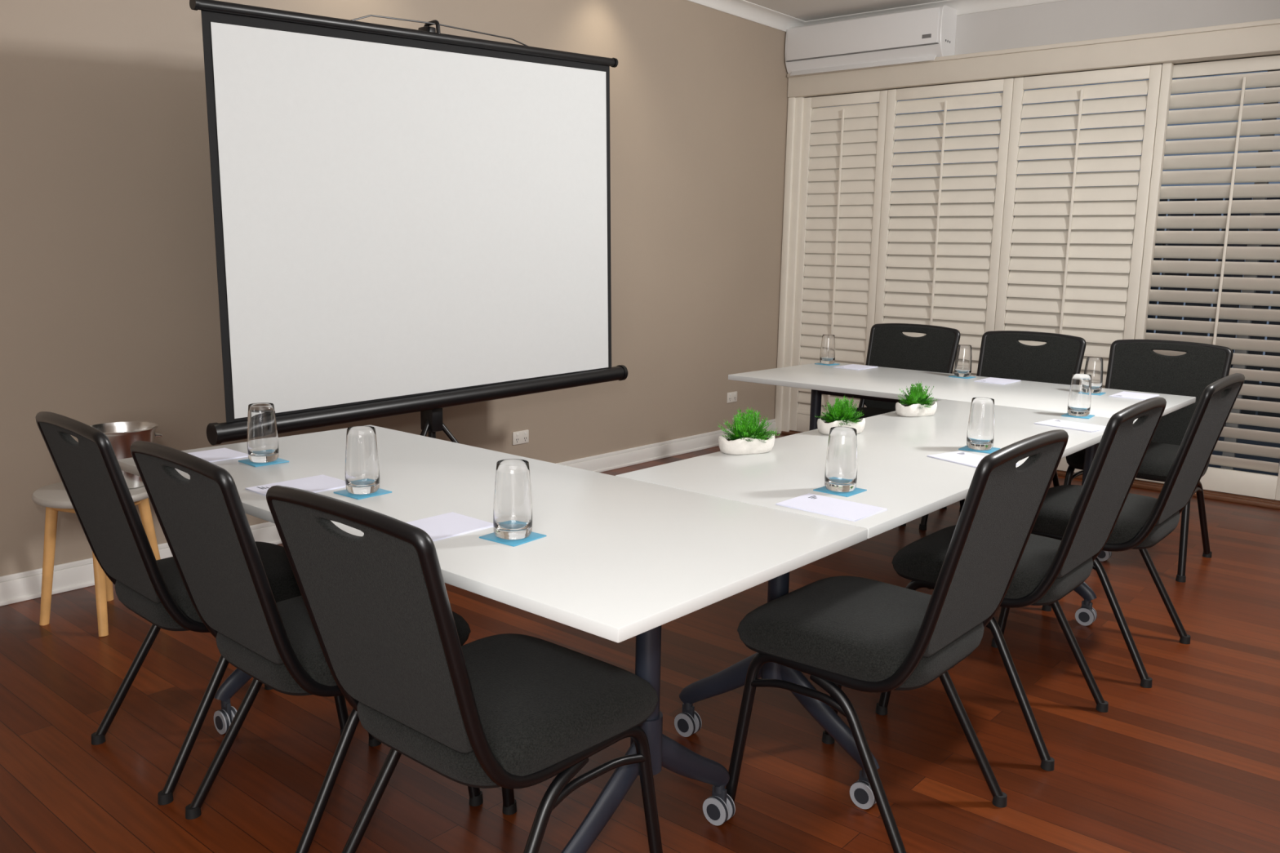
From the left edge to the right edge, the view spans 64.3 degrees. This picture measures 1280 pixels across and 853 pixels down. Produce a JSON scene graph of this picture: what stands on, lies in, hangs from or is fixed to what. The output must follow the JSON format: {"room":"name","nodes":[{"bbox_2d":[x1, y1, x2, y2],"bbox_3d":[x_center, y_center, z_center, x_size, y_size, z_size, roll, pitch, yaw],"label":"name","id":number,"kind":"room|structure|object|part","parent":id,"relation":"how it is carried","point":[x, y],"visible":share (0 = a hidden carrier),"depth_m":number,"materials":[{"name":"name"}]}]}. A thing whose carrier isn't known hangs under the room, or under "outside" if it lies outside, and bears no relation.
{"room":"meeting room","nodes":[
{"label":"meeting room","id":0,"kind":"room"},
{"bbox_2d":[0,0,788,576],"bbox_3d":[-1.692,-0.895,4.204,0.100,2.880,8.690,9,13,40],"label":"wall","id":1,"kind":"structure","parent":0,"point":[109,308],"depth_m":4.13,"materials":[{"name":"beige paint"}]},
{"bbox_2d":[0,418,776,606],"bbox_3d":[-1.671,0.479,4.401,0.024,0.105,8.490,9,13,40],"label":"baseboard","id":2,"kind":"structure","parent":1,"relation":"attached to","point":[15,588],"depth_m":4.45,"materials":[{"name":"white paint"}]},
{"bbox_2d":[512,429,528,444],"bbox_3d":[-0.649,0.060,5.548,0.013,0.072,0.116,9,13,40],"label":"power outlet","id":3,"kind":"object","parent":1,"relation":"attached to","point":[519,437],"visible":1,"depth_m":5.54,"materials":[{"name":"white plastic"}]},
{"bbox_2d":[726,391,737,403],"bbox_3d":[0.637,-0.203,7.031,0.013,0.072,0.116,9,13,40],"label":"power outlet","id":4,"kind":"object","parent":1,"relation":"attached to","point":[731,397],"visible":1,"depth_m":7.02,"materials":[{"name":"white plastic"}]},
{"bbox_2d":[687,0,805,31],"bbox_3d":[-1.595,-2.263,3.907,0.085,0.080,8.490,9,13,40],"label":"trim","id":5,"kind":"structure","parent":1,"relation":"attached to","point":[744,9],"depth_m":6.63,"materials":[{"name":"white paint"}]},
{"bbox_2d":[0,433,1279,852],"bbox_3d":[0.774,0.979,2.382,6.640,0.100,8.710,9,13,40],"label":"floor","id":6,"kind":"structure","parent":0,"point":[1189,762],"depth_m":2.73,"materials":[{"name":"brown wood"}]},
{"bbox_2d":[31,481,160,636],"bbox_3d":[-1.872,0.441,3.544,0.390,0.468,0.390,5,10,20],"label":"wooden stool","id":7,"kind":"object","parent":6,"relation":"on","point":[55,497],"visible":0.4,"depth_m":3.46,"materials":[{"name":"wood"}]},
{"bbox_3d":[-1.868,0.225,3.507,0.390,0.028,0.390,5,10,20],"label":"seat","id":8,"kind":"part","parent":7,"relation":"part of","materials":[{"name":"laminate"}]},
{"bbox_2d":[77,421,163,488],"bbox_3d":[-1.798,0.102,3.534,0.242,0.206,0.242,-1,10,-11],"label":"ice bucket","id":9,"kind":"object","parent":7,"relation":"on","point":[121,434],"visible":0.42,"depth_m":3.49,"materials":[{"name":"metal"}]},
{"bbox_2d":[35,411,348,804],"bbox_3d":[-1.126,0.391,2.622,0.448,0.906,0.616,10,13,42],"label":"banquet chair","id":10,"kind":"object","parent":6,"relation":"on","point":[89,470],"visible":0.68,"depth_m":2.43,"materials":[{"name":"black fabric"}]},
{"bbox_3d":[-1.081,0.442,2.682,0.401,0.009,0.461,10,13,42],"label":"seat","id":11,"kind":"part","parent":10,"relation":"part of","materials":[{"name":"black fabric"}]},
{"bbox_2d":[115,541,301,628],"bbox_3d":[-1.080,0.396,2.674,0.417,0.100,0.479,10,13,42],"label":"seat cushion","id":12,"kind":"object","parent":10,"relation":"on","point":[173,608],"depth_m":2.50,"materials":[{"name":"grey fabric"}]},
{"bbox_2d":[130,440,483,852],"bbox_3d":[-0.726,0.456,2.288,0.453,0.906,0.622,10,13,41],"label":"banquet chair","id":13,"kind":"object","parent":6,"relation":"on","point":[202,519],"visible":0.64,"depth_m":2.09,"materials":[{"name":"black fabric"}]},
{"bbox_2d":[215,595,471,693],"bbox_3d":[-0.679,0.461,2.341,0.421,0.100,0.484,10,13,41],"label":"seat cushion","id":14,"kind":"object","parent":13,"relation":"on","point":[305,668],"depth_m":2.12,"materials":[{"name":"grey fabric"}]},
{"bbox_3d":[-0.680,0.506,2.349,0.405,0.009,0.466,10,13,41],"label":"seat","id":15,"kind":"part","parent":13,"relation":"part of","materials":[{"name":"black fabric"}]},
{"bbox_2d":[189,0,627,445],"bbox_3d":[-0.870,-0.526,4.253,0.799,2.184,2.095,9,13,40],"label":"projection screen","id":16,"kind":"object","parent":6,"relation":"on","point":[406,220],"visible":0.85,"depth_m":3.90,"materials":[{"name":"fabric"}]},
{"bbox_2d":[266,485,662,852],"bbox_3d":[-0.307,0.525,1.961,0.493,0.897,0.634,9,13,40],"label":"banquet chair","id":17,"kind":"object","parent":6,"relation":"on","point":[509,712],"visible":1,"depth_m":1.80,"materials":[{"name":"black fabric"}]},
{"bbox_2d":[356,633,658,786],"bbox_3d":[-0.261,0.529,2.016,0.459,0.099,0.494,9,13,40],"label":"seat cushion","id":18,"kind":"object","parent":17,"relation":"on","point":[545,708],"depth_m":1.88,"materials":[{"name":"grey fabric"}]},
{"bbox_3d":[-0.262,0.575,2.024,0.441,0.009,0.475,9,13,40],"label":"seat","id":19,"kind":"part","parent":17,"relation":"part of","materials":[{"name":"black fabric"}]},
{"bbox_2d":[117,425,867,852],"bbox_3d":[-0.462,0.512,2.506,1.795,0.730,0.802,9,13,40],"label":"folding table","id":20,"kind":"object","parent":6,"relation":"on","point":[619,559],"visible":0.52,"depth_m":2.11,"materials":[{"name":"laminate"}]},
{"bbox_2d":[187,448,248,462],"bbox_3d":[-1.185,0.083,2.756,0.148,0.004,0.210,9,13,40],"label":"notepad","id":21,"kind":"object","parent":20,"relation":"on","point":[221,454],"visible":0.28,"depth_m":2.78,"materials":[{"name":"paper"}]},
{"bbox_2d":[238,457,288,466],"bbox_3d":[-1.005,0.093,2.722,0.096,0.003,0.096,10,13,42],"label":"coaster","id":22,"kind":"object","parent":20,"relation":"on","point":[278,460],"visible":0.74,"depth_m":2.70,"materials":[{"name":"blue paper"}]},
{"bbox_2d":[247,402,279,462],"bbox_3d":[-1.004,0.016,2.708,0.079,0.152,0.079,9,13,40],"label":"drinking glass","id":23,"kind":"object","parent":22,"relation":"on","point":[263,446],"visible":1,"depth_m":2.68,"materials":[{"name":"white"}]},
{"bbox_2d":[244,474,345,496],"bbox_3d":[-0.812,0.144,2.444,0.148,0.004,0.211,9,13,40],"label":"notepad","id":24,"kind":"object","parent":20,"relation":"on","point":[318,483],"visible":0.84,"depth_m":2.45,"materials":[{"name":"paper"}]},
{"bbox_2d":[333,488,391,499],"bbox_3d":[-0.653,0.155,2.401,0.096,0.003,0.096,9,12,38],"label":"coaster","id":25,"kind":"object","parent":20,"relation":"on","point":[380,491],"visible":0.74,"depth_m":2.38,"materials":[{"name":"blue paper"}]},
{"bbox_2d":[345,426,379,494],"bbox_3d":[-0.652,0.079,2.388,0.079,0.152,0.079,9,13,40],"label":"drinking glass","id":26,"kind":"object","parent":25,"relation":"on","point":[362,458],"visible":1,"depth_m":2.36,"materials":[{"name":"white"}]},
{"bbox_2d":[405,511,493,541],"bbox_3d":[-0.423,0.210,2.105,0.148,0.004,0.211,9,13,40],"label":"notepad","id":27,"kind":"object","parent":20,"relation":"on","point":[442,526],"visible":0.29,"depth_m":2.12,"materials":[{"name":"paper"}]},
{"bbox_2d":[479,531,546,546],"bbox_3d":[-0.256,0.222,2.056,0.096,0.003,0.096,8,12,35],"label":"coaster","id":28,"kind":"object","parent":20,"relation":"on","point":[533,536],"visible":0.69,"depth_m":2.03,"materials":[{"name":"blue paper"}]},
{"bbox_2d":[493,458,532,539],"bbox_3d":[-0.255,0.146,2.042,0.079,0.152,0.079,9,13,40],"label":"drinking glass","id":29,"kind":"object","parent":28,"relation":"on","point":[513,500],"visible":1,"depth_m":2.01,"materials":[{"name":"white"}]},
{"bbox_2d":[615,399,1135,808],"bbox_3d":[0.861,0.412,3.231,0.730,0.730,2.023,9,13,40],"label":"folding table","id":30,"kind":"object","parent":6,"relation":"on","point":[897,473],"visible":0.55,"depth_m":2.73,"materials":[{"name":"laminate"}]},
{"bbox_2d":[717,407,780,454],"bbox_3d":[0.318,0.010,2.965,0.181,0.133,0.155,-3,11,-24],"label":"potted succulent","id":31,"kind":"object","parent":30,"relation":"on","point":[748,437],"visible":1,"depth_m":2.94,"materials":[{"name":"green plant"}]},
{"bbox_2d":[718,434,774,454],"bbox_3d":[0.313,0.049,2.978,0.176,0.051,0.084,-3,11,-24],"label":"stone pot","id":32,"kind":"object","parent":31,"relation":"on","point":[736,444],"depth_m":2.94,"materials":[{"name":"white stone"}]},
{"bbox_2d":[775,493,887,521],"bbox_3d":[0.440,0.185,2.346,0.211,0.004,0.148,10,13,41],"label":"notepad","id":33,"kind":"object","parent":30,"relation":"on","point":[812,503],"visible":1,"depth_m":2.34,"materials":[{"name":"paper"}]},
{"bbox_2d":[814,395,865,435],"bbox_3d":[0.659,-0.041,3.314,0.167,0.126,0.146,-3,10,-21],"label":"potted succulent","id":34,"kind":"object","parent":30,"relation":"on","point":[842,415],"visible":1,"depth_m":3.29,"materials":[{"name":"green plant"}]},
{"bbox_2d":[817,417,865,435],"bbox_3d":[0.658,-0.003,3.324,0.167,0.049,0.080,-3,10,-21],"label":"stone pot","id":35,"kind":"object","parent":34,"relation":"on","point":[824,426],"depth_m":3.29,"materials":[{"name":"white stone"}]},
{"bbox_2d":[813,485,866,497],"bbox_3d":[0.494,0.157,2.515,0.096,0.003,0.096,9,13,40],"label":"coaster","id":36,"kind":"object","parent":30,"relation":"on","point":[823,489],"visible":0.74,"depth_m":2.49,"materials":[{"name":"blue paper"}]},
{"bbox_2d":[824,426,857,492],"bbox_3d":[0.495,0.081,2.502,0.079,0.152,0.079,9,13,40],"label":"drinking glass","id":37,"kind":"object","parent":36,"relation":"on","point":[841,464],"visible":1,"depth_m":2.47,"materials":[{"name":"white"}]},
{"bbox_2d":[895,381,937,417],"bbox_3d":[1.009,-0.103,3.720,0.137,0.125,0.148,6,11,28],"label":"potted succulent","id":38,"kind":"object","parent":30,"relation":"on","point":[916,404],"visible":1,"depth_m":3.69,"materials":[{"name":"green plant"}]},
{"bbox_2d":[927,450,1019,467],"bbox_3d":[0.951,0.096,2.916,0.148,0.004,0.211,-5,12,-32],"label":"notepad","id":39,"kind":"object","parent":30,"relation":"on","point":[960,457],"visible":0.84,"depth_m":2.94,"materials":[{"name":"paper"}]},
{"bbox_2d":[958,445,999,453],"bbox_3d":[1.030,0.068,3.090,0.096,0.003,0.096,8,12,36],"label":"coaster","id":40,"kind":"object","parent":30,"relation":"on","point":[964,448],"visible":0.68,"depth_m":3.06,"materials":[{"name":"blue paper"}]},
{"bbox_2d":[966,397,995,450],"bbox_3d":[1.031,-0.009,3.077,0.079,0.152,0.079,9,13,40],"label":"drinking glass","id":41,"kind":"object","parent":40,"relation":"on","point":[980,428],"visible":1,"depth_m":3.05,"materials":[{"name":"white"}]},
{"bbox_2d":[1034,418,1106,432],"bbox_3d":[1.510,-0.004,3.555,0.148,0.004,0.211,-7,13,-40],"label":"notepad","id":42,"kind":"object","parent":30,"relation":"on","point":[1055,423],"visible":0.92,"depth_m":3.55,"materials":[{"name":"paper"}]},
{"bbox_2d":[1061,413,1094,418],"bbox_3d":[1.626,-0.040,3.782,0.096,0.003,0.096,8,12,35],"label":"coaster","id":43,"kind":"object","parent":30,"relation":"on","point":[1066,415],"visible":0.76,"depth_m":3.75,"materials":[{"name":"blue paper"}]},
{"bbox_2d":[1066,373,1091,416],"bbox_3d":[1.628,-0.117,3.768,0.079,0.152,0.079,9,13,40],"label":"drinking glass","id":44,"kind":"object","parent":43,"relation":"on","point":[1079,400],"visible":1,"depth_m":3.74,"materials":[{"name":"white"}]},
{"bbox_2d":[821,323,960,525],"bbox_3d":[1.275,-0.046,5.292,0.554,0.947,0.604,9,13,40],"label":"banquet chair","id":45,"kind":"object","parent":6,"relation":"on","point":[935,351],"visible":0.38,"depth_m":5.40,"materials":[{"name":"black fabric"}]},
{"bbox_2d":[821,407,895,420],"bbox_3d":[1.231,-0.024,5.244,0.515,0.104,0.470,9,13,40],"label":"seat cushion","id":46,"kind":"object","parent":45,"relation":"on","point":[867,411],"depth_m":5.26,"materials":[{"name":"grey fabric"}]},
{"bbox_3d":[1.282,-0.050,5.299,0.547,0.941,0.584,9,13,40],"label":"tube frame","id":47,"kind":"part","parent":45,"relation":"part of","materials":[{"name":"black metal"}]},
{"bbox_2d":[724,429,1068,852],"bbox_3d":[0.573,0.451,2.340,0.604,0.947,0.503,9,13,40],"label":"banquet chair","id":48,"kind":"object","parent":6,"relation":"on","point":[858,633],"visible":0.99,"depth_m":2.20,"materials":[{"name":"black fabric"}]},
{"bbox_3d":[0.521,0.504,2.393,0.452,0.009,0.450,9,13,40],"label":"seat","id":49,"kind":"part","parent":48,"relation":"part of","materials":[{"name":"black fabric"}]},
{"bbox_2d":[737,576,984,688],"bbox_3d":[0.522,0.456,2.385,0.470,0.104,0.468,9,13,40],"label":"seat cushion","id":50,"kind":"object","parent":48,"relation":"on","point":[850,632],"depth_m":2.25,"materials":[{"name":"grey fabric"}]},
{"bbox_2d":[728,362,1195,561],"bbox_3d":[1.398,0.172,4.681,1.820,0.730,0.904,9,13,40],"label":"folding table","id":51,"kind":"object","parent":6,"relation":"on","point":[877,384],"visible":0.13,"depth_m":4.57,"materials":[{"name":"laminate"}]},
{"bbox_2d":[814,362,839,365],"bbox_3d":[0.992,-0.332,5.401,0.096,0.003,0.096,10,13,42],"label":"coaster","id":52,"kind":"object","parent":51,"relation":"on","point":[820,363],"visible":0.76,"depth_m":5.37,"materials":[{"name":"blue paper"}]},
{"bbox_2d":[819,334,835,364],"bbox_3d":[0.994,-0.408,5.387,0.079,0.152,0.079,9,13,40],"label":"drinking glass","id":53,"kind":"object","parent":52,"relation":"on","point":[828,343],"visible":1,"depth_m":5.36,"materials":[{"name":"white"}]},
{"bbox_2d":[834,364,878,369],"bbox_3d":[1.116,-0.308,5.271,0.148,0.004,0.210,9,13,40],"label":"notepad","id":54,"kind":"object","parent":51,"relation":"on","point":[852,366],"visible":1,"depth_m":5.26,"materials":[{"name":"paper"}]},
{"bbox_2d":[948,375,975,378],"bbox_3d":[1.562,-0.241,4.937,0.096,0.003,0.096,10,13,41],"label":"coaster","id":55,"kind":"object","parent":51,"relation":"on","point":[954,376],"visible":0.76,"depth_m":4.91,"materials":[{"name":"blue paper"}]},
{"bbox_2d":[954,344,971,377],"bbox_3d":[1.563,-0.317,4.923,0.079,0.152,0.079,9,13,40],"label":"drinking glass","id":56,"kind":"object","parent":55,"relation":"on","point":[962,367],"visible":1,"depth_m":4.89,"materials":[{"name":"white"}]},
{"bbox_2d":[973,377,1021,384],"bbox_3d":[1.683,-0.215,4.796,0.148,0.004,0.211,9,13,39],"label":"notepad","id":57,"kind":"object","parent":51,"relation":"on","point":[991,380],"visible":1,"depth_m":4.78,"materials":[{"name":"paper"}]},
{"bbox_2d":[1091,391,1106,395],"bbox_3d":[1.964,-0.146,4.431,0.096,0.003,0.096,8,12,35],"label":"coaster","id":58,"kind":"object","parent":51,"relation":"on","point":[1100,393],"visible":0.46,"depth_m":4.39,"materials":[{"name":"blue paper"}]},
{"bbox_2d":[1084,356,1102,393],"bbox_3d":[1.966,-0.223,4.418,0.079,0.152,0.079,9,13,40],"label":"drinking glass","id":59,"kind":"object","parent":58,"relation":"on","point":[1094,366],"visible":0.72,"depth_m":4.39,"materials":[{"name":"white"}]},
{"bbox_2d":[1108,391,1159,399],"bbox_3d":[2.119,-0.132,4.367,0.148,0.004,0.211,9,13,40],"label":"notepad","id":60,"kind":"object","parent":51,"relation":"on","point":[1131,395],"visible":0.95,"depth_m":4.35,"materials":[{"name":"paper"}]},
{"bbox_2d":[919,330,1086,530],"bbox_3d":[1.751,0.032,4.894,0.554,0.947,0.604,9,13,40],"label":"banquet chair","id":61,"kind":"object","parent":6,"relation":"on","point":[1002,355],"visible":0.3,"depth_m":5.00,"materials":[{"name":"black fabric"}]},
{"bbox_2d":[875,396,1166,771],"bbox_3d":[1.062,0.366,2.869,0.604,0.951,0.493,9,13,40],"label":"banquet chair","id":62,"kind":"object","parent":6,"relation":"on","point":[1048,569],"visible":0.66,"depth_m":2.69,"materials":[{"name":"black fabric"}]},
{"bbox_3d":[1.010,0.420,2.922,0.452,0.010,0.441,9,13,40],"label":"seat","id":63,"kind":"part","parent":62,"relation":"part of","materials":[{"name":"black fabric"}]},
{"bbox_2d":[891,524,1093,603],"bbox_3d":[1.011,0.372,2.914,0.470,0.105,0.459,9,13,40],"label":"seat cushion","id":64,"kind":"object","parent":62,"relation":"on","point":[1034,580],"depth_m":2.79,"materials":[{"name":"grey fabric"}]},
{"bbox_2d":[991,373,1244,688],"bbox_3d":[1.587,0.280,3.400,0.604,0.960,0.523,9,13,40],"label":"banquet chair","id":65,"kind":"object","parent":6,"relation":"on","point":[1143,522],"visible":0.73,"depth_m":3.22,"materials":[{"name":"black fabric"}]},
{"bbox_3d":[1.535,0.334,3.454,0.452,0.010,0.468,9,13,40],"label":"seat","id":66,"kind":"part","parent":65,"relation":"part of","materials":[{"name":"black fabric"}]},
{"bbox_2d":[1031,484,1179,546],"bbox_3d":[1.536,0.285,3.445,0.470,0.106,0.487,9,13,40],"label":"seat cushion","id":67,"kind":"object","parent":65,"relation":"on","point":[1135,526],"depth_m":3.29,"materials":[{"name":"grey fabric"}]},
{"bbox_2d":[1063,339,1233,582],"bbox_3d":[2.222,0.109,4.499,0.554,0.947,0.604,9,13,40],"label":"banquet chair","id":68,"kind":"object","parent":6,"relation":"on","point":[1133,365],"visible":0.45,"depth_m":4.56,"materials":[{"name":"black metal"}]},
{"bbox_3d":[2.178,0.178,4.459,0.495,0.009,0.452,9,13,40],"label":"seat","id":69,"kind":"part","parent":68,"relation":"part of","materials":[{"name":"black fabric"}]},
{"bbox_2d":[1066,441,1179,479],"bbox_3d":[2.179,0.131,4.451,0.515,0.104,0.470,9,13,40],"label":"seat cushion","id":70,"kind":"object","parent":68,"relation":"on","point":[1159,457],"depth_m":4.26,"materials":[{"name":"grey fabric"}]},
{"bbox_2d":[745,0,943,21],"bbox_3d":[0.823,-1.956,1.867,6.640,0.100,8.690,9,13,40],"label":"ceiling","id":71,"kind":"structure","parent":0,"point":[804,10],"depth_m":6.57,"materials":[{"name":"white paint"}]},
{"bbox_2d":[895,401,937,417],"bbox_3d":[1.012,-0.066,3.726,0.167,0.049,0.080,-3,11,-24],"label":"stone pot","id":72,"kind":"object","parent":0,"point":[907,409],"depth_m":3.69,"materials":[{"name":"white stone"}]},
{"bbox_2d":[954,0,1279,54],"bbox_3d":[3.582,-0.993,5.350,6.440,2.880,0.100,9,13,40],"label":"wall","id":73,"kind":"structure","parent":0,"point":[1066,20],"depth_m":5.90,"materials":[{"name":"beige paint"}]},
{"bbox_2d":[785,4,956,75],"bbox_3d":[1.490,-2.510,6.705,1.133,0.345,0.221,9,13,40],"label":"air conditioner","id":74,"kind":"object","parent":73,"relation":"attached to","point":[926,33],"depth_m":6.57,"materials":[{"name":"white plastic"}]},
{"bbox_2d":[803,0,1064,25],"bbox_3d":[3.548,-2.361,5.042,6.440,0.080,0.085,9,13,40],"label":"trim","id":75,"kind":"structure","parent":73,"relation":"attached to","point":[962,6],"depth_m":6.35,"materials":[{"name":"white paint"}]},
{"bbox_2d":[774,62,1173,433],"bbox_3d":[1.987,-0.980,6.583,2.435,2.375,0.160,9,13,40],"label":"trim","id":76,"kind":"structure","parent":73,"relation":"attached to","point":[795,104],"depth_m":7.14,"materials":[{"name":"paint"}]},
{"bbox_2d":[781,430,1279,509],"bbox_3d":[3.273,0.380,5.751,5.680,0.027,0.240,9,13,40],"label":"trim","id":77,"kind":"structure","parent":73,"relation":"attached to","point":[1267,503],"depth_m":5.68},
{"bbox_2d":[786,17,1279,97],"bbox_3d":[3.327,-2.006,5.236,5.935,0.155,0.165,9,13,40],"label":"trim","id":78,"kind":"structure","parent":73,"relation":"attached to","point":[1259,38],"depth_m":5.89,"materials":[{"name":"paint"}]},
{"bbox_2d":[813,69,1279,470],"bbox_3d":[3.344,-0.808,5.604,5.680,2.380,0.050,9,13,40],"label":"window","id":79,"kind":"structure","parent":73,"relation":"in","point":[1241,366],"depth_m":5.61,"materials":[{"name":"grey"}]},
{"bbox_2d":[789,89,888,431],"bbox_3d":[1.361,-1.087,7.063,0.635,2.340,0.044,9,13,40],"label":"plantation shutter","id":80,"kind":"object","parent":79,"relation":"attached to","point":[843,147],"visible":0.75,"depth_m":7.02,"materials":[{"name":"paint"}]},
{"bbox_3d":[1.352,-1.135,7.042,0.014,2.040,0.012,9,13,40],"label":"tilt rod","id":81,"kind":"part","parent":80,"relation":"part of","materials":[{"name":"paint"}]},
{"bbox_2d":[874,78,1013,376],"bbox_3d":[1.915,-0.996,6.592,0.824,2.340,0.053,9,13,40],"label":"plantation shutter","id":82,"kind":"object","parent":79,"relation":"attached to","point":[939,268],"visible":0.65,"depth_m":6.51,"materials":[{"name":"paint"}]},
{"bbox_3d":[1.902,-1.042,6.568,0.014,2.040,0.012,9,13,40],"label":"tilt rod","id":83,"kind":"part","parent":82,"relation":"part of","materials":[{"name":"paint"}]},
{"bbox_2d":[994,63,1162,472],"bbox_3d":[2.541,-0.893,6.067,0.817,2.340,0.053,9,13,40],"label":"plantation shutter","id":84,"kind":"object","parent":79,"relation":"attached to","point":[1057,283],"visible":0.65,"depth_m":5.99,"materials":[{"name":"paint"}]},
{"bbox_3d":[2.529,-0.940,6.043,0.014,2.040,0.012,9,13,40],"label":"tilt rod","id":85,"kind":"part","parent":84,"relation":"part of","materials":[{"name":"paint"}]},
{"bbox_2d":[1134,54,1279,500],"bbox_3d":[3.200,-0.799,5.595,0.865,2.340,0.076,9,13,40],"label":"plantation shutter","id":86,"kind":"object","parent":79,"relation":"attached to","point":[1215,479],"visible":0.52,"depth_m":5.57,"materials":[{"name":"paint"}]},
{"bbox_3d":[3.180,-0.844,5.562,0.014,2.040,0.012,9,13,40],"label":"tilt rod","id":87,"kind":"part","parent":86,"relation":"part of","materials":[{"name":"paint"}]},
{"label":"outside","id":88,"kind":"structure","parent":0,"visible":0},
{"bbox_2d":[885,197,1279,475],"bbox_3d":[4.861,-0.994,8.729,18.000,2.020,6.580,9,13,40],"label":"window glass","id":89,"kind":"object","parent":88,"point":[1259,353],"visible":0.02,"depth_m":8.84,"materials":[{"name":"clear glass"}]}
]}

